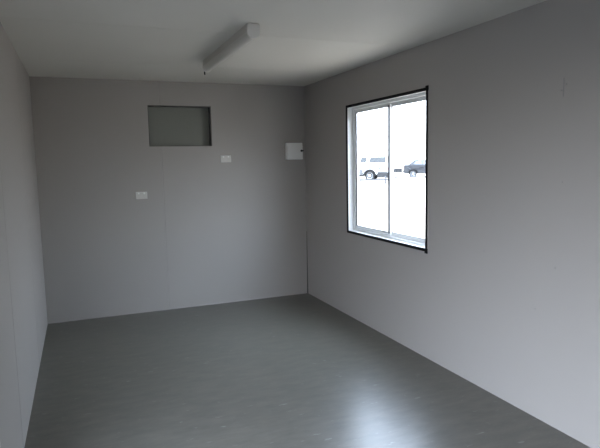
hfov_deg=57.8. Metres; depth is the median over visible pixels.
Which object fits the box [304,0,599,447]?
wall
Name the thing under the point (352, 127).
window
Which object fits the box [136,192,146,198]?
wall outlet
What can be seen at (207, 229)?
wall
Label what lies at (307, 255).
trim
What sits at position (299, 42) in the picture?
ceiling
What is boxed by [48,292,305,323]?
baseboard
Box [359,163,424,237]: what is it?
ground
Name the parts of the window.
sash, sash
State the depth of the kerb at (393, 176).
50.90 m
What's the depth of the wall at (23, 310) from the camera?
3.35 m
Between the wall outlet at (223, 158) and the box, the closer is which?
the wall outlet at (223, 158)
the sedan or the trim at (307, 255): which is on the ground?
the sedan
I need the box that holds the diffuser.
[203,32,253,70]
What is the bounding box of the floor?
[24,293,589,447]
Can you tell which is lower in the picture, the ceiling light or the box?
the box
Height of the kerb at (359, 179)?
0.150 m
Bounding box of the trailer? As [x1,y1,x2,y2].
[393,168,402,173]
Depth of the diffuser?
3.81 m
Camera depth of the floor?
3.74 m
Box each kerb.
[359,179,387,180]
[387,176,424,177]
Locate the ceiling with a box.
[0,0,545,85]
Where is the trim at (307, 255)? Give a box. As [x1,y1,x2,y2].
[307,255,307,292]
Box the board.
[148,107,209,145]
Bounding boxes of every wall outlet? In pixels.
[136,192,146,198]
[221,155,230,161]
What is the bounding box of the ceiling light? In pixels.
[202,23,259,74]
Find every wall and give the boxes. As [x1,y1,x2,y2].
[0,22,47,447]
[29,76,306,321]
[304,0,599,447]
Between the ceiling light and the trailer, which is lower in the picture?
the trailer
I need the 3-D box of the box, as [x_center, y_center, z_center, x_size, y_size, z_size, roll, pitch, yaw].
[-0.062,-0.825,6.170,0.196,0.187,0.088,-4,7,-22]
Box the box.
[285,143,303,159]
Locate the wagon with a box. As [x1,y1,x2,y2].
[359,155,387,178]
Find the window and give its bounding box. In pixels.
[346,85,428,253]
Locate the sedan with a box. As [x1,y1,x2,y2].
[403,160,424,175]

